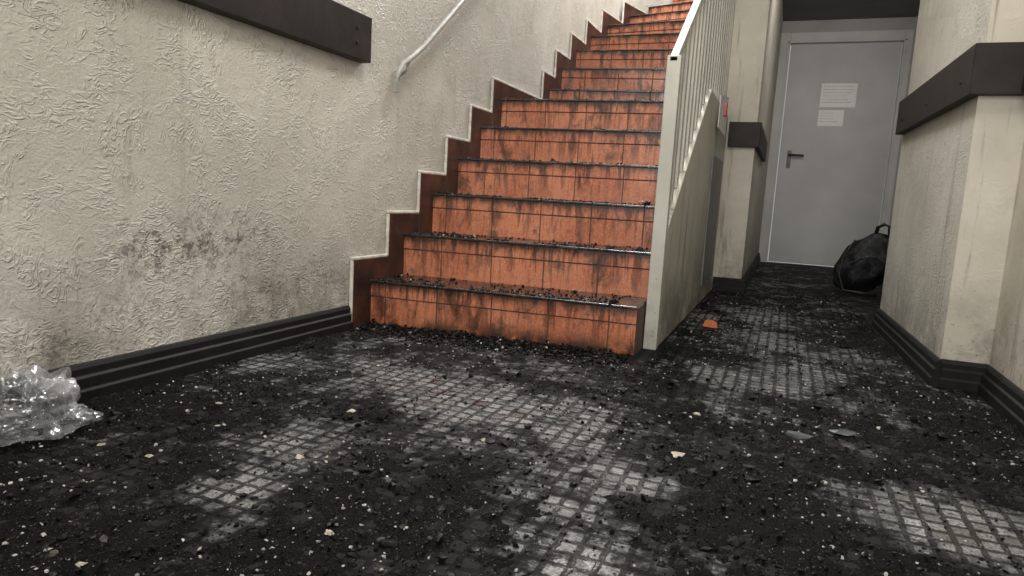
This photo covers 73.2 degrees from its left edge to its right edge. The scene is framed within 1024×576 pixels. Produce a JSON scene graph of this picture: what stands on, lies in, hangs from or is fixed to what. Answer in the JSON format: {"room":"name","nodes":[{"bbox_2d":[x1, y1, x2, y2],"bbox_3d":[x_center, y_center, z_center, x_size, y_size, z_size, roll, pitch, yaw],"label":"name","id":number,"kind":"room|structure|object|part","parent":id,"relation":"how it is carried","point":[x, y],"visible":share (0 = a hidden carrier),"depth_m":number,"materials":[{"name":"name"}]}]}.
{"room":"apartment building stairwell","nodes":[
{"label":"apartment building stairwell","id":0,"kind":"room"},
{"bbox_2d":[0,0,599,379],"bbox_3d":[-0.718,-2.073,2.487,0.200,4.650,7.500,6,8,21],"label":"wall","id":1,"kind":"structure","parent":0,"point":[172,171],"depth_m":2.11,"materials":[{"name":"paint"}]},
{"bbox_2d":[0,305,352,418],"bbox_3d":[-1.400,0.327,1.087,0.030,0.100,3.910,6,8,21],"label":"baseboard","id":2,"kind":"structure","parent":1,"relation":"attached to","point":[117,373],"depth_m":1.99,"materials":[{"name":"black paint"}]},
{"bbox_2d":[178,0,371,62],"bbox_3d":[-1.315,-0.789,0.954,0.055,0.175,3.960,6,8,21],"label":"trim board","id":3,"kind":"object","parent":1,"relation":"attached to","point":[330,26],"visible":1,"depth_m":2.42,"materials":[{"name":"brown wood"}]},
{"bbox_2d":[391,0,466,92],"bbox_3d":[-0.201,-1.492,3.594,0.087,1.161,1.604,6,8,21],"label":"wall handrail","id":4,"kind":"object","parent":1,"relation":"attached to","point":[395,75],"visible":1,"depth_m":3.05,"materials":[{"name":"white metal"}]},
{"bbox_2d":[0,262,1023,575],"bbox_3d":[0.990,0.202,3.390,2.790,0.001,9.950,6,8,21],"label":"floor","id":5,"kind":"structure","parent":0,"point":[916,518],"depth_m":1.63,"materials":[{"name":"tile"}]},
{"bbox_2d":[295,454,304,458],"bbox_3d":[-0.467,0.370,1.517,0.021,0.007,0.016,6,8,21],"label":"fragment","id":6,"kind":"object","parent":5,"relation":"on","point":[298,456],"visible":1,"depth_m":1.51,"materials":[{"name":"white stone"}]},
{"bbox_2d":[0,291,1023,575],"bbox_3d":[0.509,0.264,2.722,2.323,0.043,4.750,6,8,21],"label":"rubble","id":7,"kind":"object","parent":5,"relation":"on","point":[91,550],"visible":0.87,"depth_m":1.44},
{"bbox_2d":[1,367,92,444],"bbox_3d":[-1.063,0.257,1.525,0.222,0.151,0.263,4,8,6],"label":"plastic bag","id":8,"kind":"object","parent":7,"relation":"on","point":[64,367],"visible":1,"depth_m":1.54,"materials":[{"name":"white"}]},
{"bbox_2d":[324,529,334,535],"bbox_3d":[-0.313,0.417,1.179,0.017,0.007,0.010,6,8,21],"label":"fragment","id":9,"kind":"object","parent":7,"relation":"on","point":[329,532],"visible":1,"depth_m":1.18,"materials":[{"name":"white stone"}]},
{"bbox_2d":[671,452,684,457],"bbox_3d":[0.395,0.398,1.651,0.035,0.008,0.054,-3,10,-37],"label":"fragment","id":10,"kind":"object","parent":7,"relation":"on","point":[675,454],"visible":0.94,"depth_m":1.64,"materials":[{"name":"white stone"}]},
{"bbox_2d":[829,429,856,435],"bbox_3d":[0.903,0.391,1.876,0.062,0.007,0.048,2,8,-8],"label":"shard","id":11,"kind":"object","parent":7,"relation":"on","point":[846,432],"visible":1,"depth_m":1.87},
{"bbox_2d":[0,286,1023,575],"bbox_3d":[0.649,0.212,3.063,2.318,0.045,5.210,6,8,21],"label":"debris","id":12,"kind":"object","parent":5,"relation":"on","point":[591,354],"visible":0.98,"depth_m":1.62,"materials":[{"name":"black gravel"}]},
{"bbox_2d":[349,0,693,355],"bbox_3d":[0.891,-1.381,4.936,1.172,2.705,5.234,6,8,21],"label":"staircase","id":13,"kind":"structure","parent":5,"relation":"on","point":[560,127],"depth_m":3.35,"materials":[{"name":"tile"}]},
{"bbox_2d":[377,5,667,303],"bbox_3d":[0.825,-1.368,4.798,1.102,2.334,4.649,6,8,21],"label":"debris","id":14,"kind":"object","parent":13,"relation":"on","point":[643,203],"visible":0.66,"depth_m":3.11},
{"bbox_2d":[643,0,735,349],"bbox_3d":[1.052,-0.870,3.757,0.069,2.029,2.299,6,8,21],"label":"balustrade","id":15,"kind":"object","parent":5,"relation":"on","point":[692,144],"visible":0.91,"depth_m":3.28,"materials":[{"name":"beige paint"}]},
{"bbox_3d":[1.295,-0.439,4.441,0.020,0.780,0.650,6,8,21],"label":"cupboard panel","id":16,"kind":"part","parent":15,"relation":"part of","materials":[{"name":"grey paint"}]},
{"bbox_2d":[718,96,728,136],"bbox_3d":[1.271,-1.036,4.138,0.023,0.240,0.202,7,9,26],"label":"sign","id":17,"kind":"object","parent":15,"relation":"attached to","point":[723,108],"visible":1,"depth_m":4.13,"materials":[{"name":"white plastic"}]},
{"bbox_2d":[703,320,716,327],"bbox_3d":[0.989,0.177,3.444,0.074,0.037,0.038,6,8,21],"label":"fragment","id":18,"kind":"object","parent":5,"relation":"on","point":[708,323],"visible":1,"depth_m":3.43,"materials":[{"name":"orange brick"}]},
{"bbox_2d":[786,430,813,438],"bbox_3d":[0.774,0.396,1.855,0.051,0.008,0.079,-3,10,-38],"label":"shard","id":19,"kind":"object","parent":5,"relation":"on","point":[798,435],"visible":0.91,"depth_m":1.85},
{"bbox_2d":[833,222,890,296],"bbox_3d":[2.688,-0.228,5.242,0.417,0.553,0.366,6,8,21],"label":"backpack","id":20,"kind":"object","parent":5,"relation":"on","point":[860,268],"visible":0.87,"depth_m":5.19,"materials":[{"name":"black fabric"}]},
{"bbox_2d":[880,0,1023,363],"bbox_3d":[2.162,-1.219,2.816,0.695,3.100,1.350,6,8,21],"label":"wall pillar","id":21,"kind":"structure","parent":5,"relation":"on","point":[957,177],"depth_m":2.52,"materials":[{"name":"beige paint"}]},
{"bbox_2d":[872,308,941,386],"bbox_3d":[1.755,0.232,3.126,0.030,0.100,1.382,6,8,19],"label":"baseboard","id":22,"kind":"structure","parent":21,"relation":"attached to","point":[923,361],"depth_m":2.87,"materials":[{"name":"black paint"}]},
{"bbox_2d":[895,42,1023,134],"bbox_3d":[1.155,-0.577,0.938,0.189,0.170,5.704,6,8,19],"label":"trim board","id":23,"kind":"object","parent":21,"relation":"attached to","point":[991,68],"visible":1,"depth_m":2.39,"materials":[{"name":"brown wood"}]},
{"bbox_2d":[938,359,989,391],"bbox_3d":[1.611,0.314,2.462,0.150,0.100,0.030,6,8,21],"label":"baseboard","id":24,"kind":"structure","parent":21,"relation":"attached to","point":[954,374],"depth_m":2.46,"materials":[{"name":"black paint"}]},
{"bbox_2d":[598,0,672,29],"bbox_3d":[1.482,-2.543,6.867,2.497,4.650,0.701,-2,10,-36],"label":"wall","id":25,"kind":"structure","parent":0,"point":[614,7],"depth_m":6.42,"materials":[{"name":"white paint"}]},
{"bbox_2d":[711,0,782,289],"bbox_3d":[2.222,-2.420,6.093,0.238,4.600,3.200,6,8,21],"label":"wall","id":26,"kind":"structure","parent":0,"point":[757,25],"depth_m":4.83,"materials":[{"name":"beige paint"}]},
{"bbox_2d":[712,276,745,293],"bbox_3d":[1.535,-0.021,4.890,0.220,0.100,0.030,6,8,21],"label":"baseboard","id":27,"kind":"structure","parent":26,"relation":"attached to","point":[733,285],"depth_m":4.88,"materials":[{"name":"black paint"}]},
{"bbox_2d":[727,122,767,161],"bbox_3d":[1.875,-1.133,5.440,0.210,0.170,1.530,6,8,21],"label":"board","id":28,"kind":"object","parent":26,"relation":"attached to","point":[741,134],"visible":1,"depth_m":4.74,"materials":[{"name":"brown wood"}]},
{"bbox_2d":[742,253,760,292],"bbox_3d":[2.218,-0.180,6.348,0.030,0.100,3.200,6,8,21],"label":"baseboard","id":29,"kind":"structure","parent":26,"relation":"attached to","point":[748,275],"depth_m":5.89,"materials":[{"name":"black paint"}]},
{"bbox_2d":[782,17,917,225],"bbox_3d":[3.612,-1.524,7.453,1.550,2.620,0.150,6,8,21],"label":"wall","id":30,"kind":"structure","parent":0,"point":[902,23],"depth_m":7.24,"materials":[{"name":"grey paint"}]},
{"bbox_2d":[768,42,901,265],"bbox_3d":[3.477,-1.424,7.494,1.070,2.365,0.045,6,8,21],"label":"leaf","id":31,"kind":"object","parent":30,"relation":"attached to","point":[829,198],"visible":0.8,"depth_m":7.47,"materials":[{"name":"paint"}]},
{"bbox_2d":[786,150,803,167],"bbox_3d":[3.109,-1.413,7.578,0.170,0.190,0.072,6,8,21],"label":"door handle","id":32,"kind":"object","parent":31,"relation":"attached to","point":[789,154],"depth_m":7.62,"materials":[{"name":"black metal"}]},
{"bbox_2d":[817,83,857,125],"bbox_3d":[3.489,-1.964,7.401,0.350,0.450,0.003,6,8,21],"label":"papers","id":33,"kind":"object","parent":31,"relation":"attached to","point":[832,94],"visible":1,"depth_m":7.41,"materials":[{"name":"paper"}]},
{"bbox_2d":[759,29,913,261],"bbox_3d":[3.471,-1.477,7.492,1.270,2.500,0.132,6,8,21],"label":"frame","id":34,"kind":"object","parent":30,"relation":"attached to","point":[874,36],"visible":0.89,"depth_m":7.35,"materials":[{"name":"paint"}]},
{"bbox_2d":[783,0,919,20],"bbox_3d":[2.945,-2.673,5.397,1.550,0.130,4.100,6,8,21],"label":"ceiling","id":35,"kind":"structure","parent":0,"point":[793,10],"depth_m":6.90,"materials":[{"name":"paint"}]},
{"bbox_2d":[989,143,1023,390],"bbox_3d":[1.063,-0.926,0.201,0.200,3.100,4.349,6,8,21],"label":"wall","id":36,"kind":"structure","parent":0,"point":[1007,352],"depth_m":2.29,"materials":[{"name":"paint"}]},
{"bbox_2d":[978,366,1023,436],"bbox_3d":[0.866,0.547,0.431,0.030,0.100,4.320,6,8,21],"label":"baseboard","id":37,"kind":"structure","parent":36,"relation":"attached to","point":[1002,394],"depth_m":2.19,"materials":[{"name":"black paint"}]}
]}

